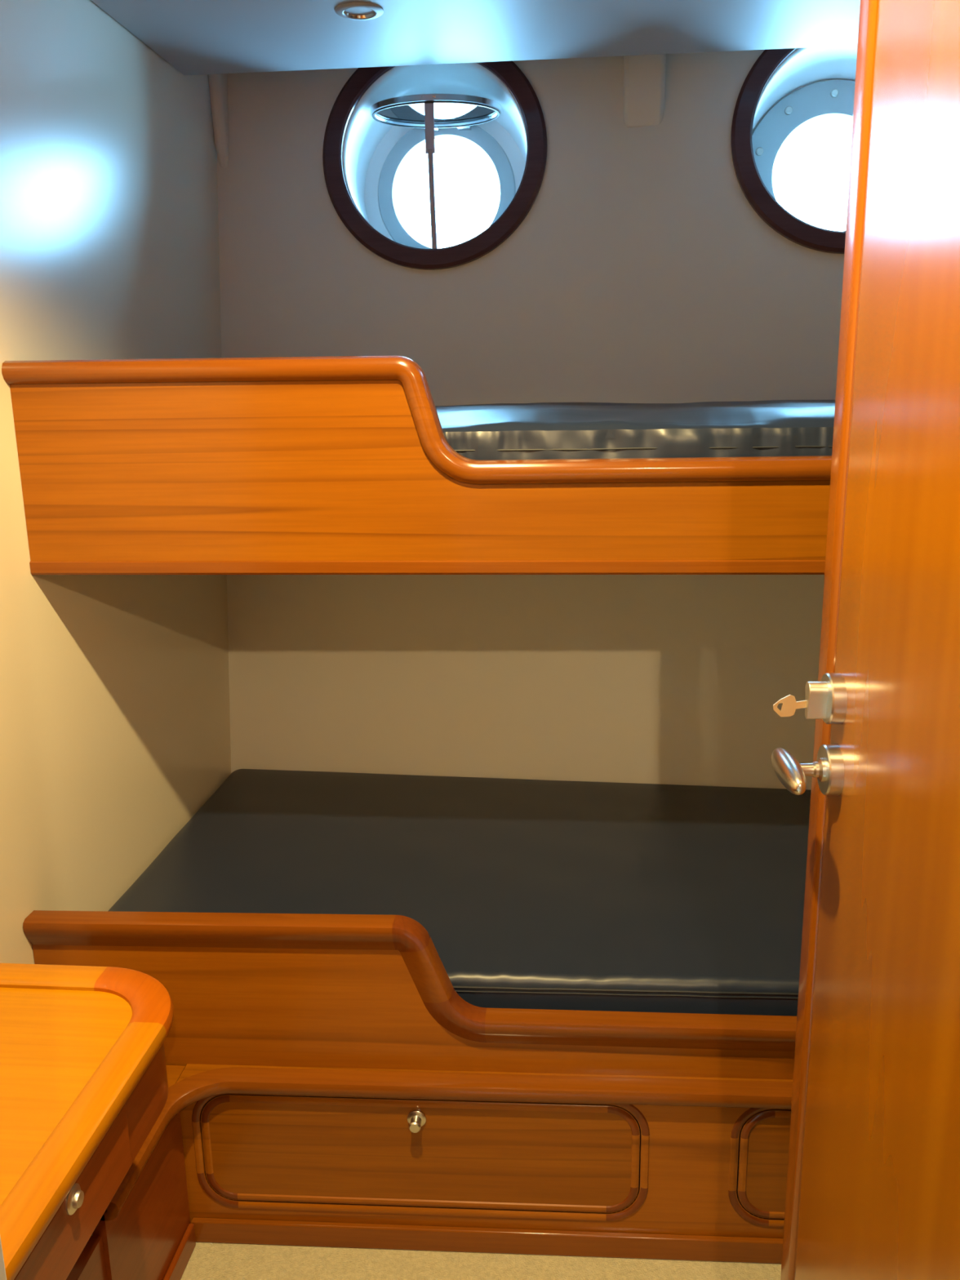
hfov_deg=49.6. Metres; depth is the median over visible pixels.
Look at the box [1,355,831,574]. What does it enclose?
upper berth
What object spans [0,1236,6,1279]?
trim
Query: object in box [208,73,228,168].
trim
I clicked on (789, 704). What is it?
key
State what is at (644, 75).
trim
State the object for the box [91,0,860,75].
ceiling
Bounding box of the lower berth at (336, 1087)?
[22,910,796,1263]
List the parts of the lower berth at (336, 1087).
rail, knob, drawer, moulding, drawer moulding, baseboard, drawer moulding, drawer, moulding, panel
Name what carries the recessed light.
in the ceiling
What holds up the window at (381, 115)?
in the wall at (640, 268)
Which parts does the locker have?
panel, panel, baseboard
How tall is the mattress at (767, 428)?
0.202 m
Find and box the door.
[771,0,959,1279]
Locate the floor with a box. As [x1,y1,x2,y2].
[91,1234,781,1279]
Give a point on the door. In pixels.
(873, 1184)
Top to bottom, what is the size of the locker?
0.344 m
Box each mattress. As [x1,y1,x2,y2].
[108,768,810,1016]
[435,400,835,460]
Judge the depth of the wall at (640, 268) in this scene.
2.67 m
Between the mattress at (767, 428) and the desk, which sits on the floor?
the desk
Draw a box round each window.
[322,61,546,270]
[730,45,857,253]
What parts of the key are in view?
blade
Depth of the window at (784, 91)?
2.61 m
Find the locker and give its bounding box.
[66,1065,195,1279]
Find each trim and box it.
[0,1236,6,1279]
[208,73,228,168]
[622,53,666,128]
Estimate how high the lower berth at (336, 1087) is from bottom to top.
0.630 m
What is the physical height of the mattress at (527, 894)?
0.131 m
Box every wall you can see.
[0,0,231,964]
[217,49,844,789]
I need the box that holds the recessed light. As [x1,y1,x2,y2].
[335,1,383,20]
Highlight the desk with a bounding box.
[0,963,173,1279]
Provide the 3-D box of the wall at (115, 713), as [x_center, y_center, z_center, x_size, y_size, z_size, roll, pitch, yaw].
[-0.802,-0.138,1.847,0.060,2.424,2.700,0,14,5]
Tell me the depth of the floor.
1.82 m
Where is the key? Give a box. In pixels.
[773,694,806,716]

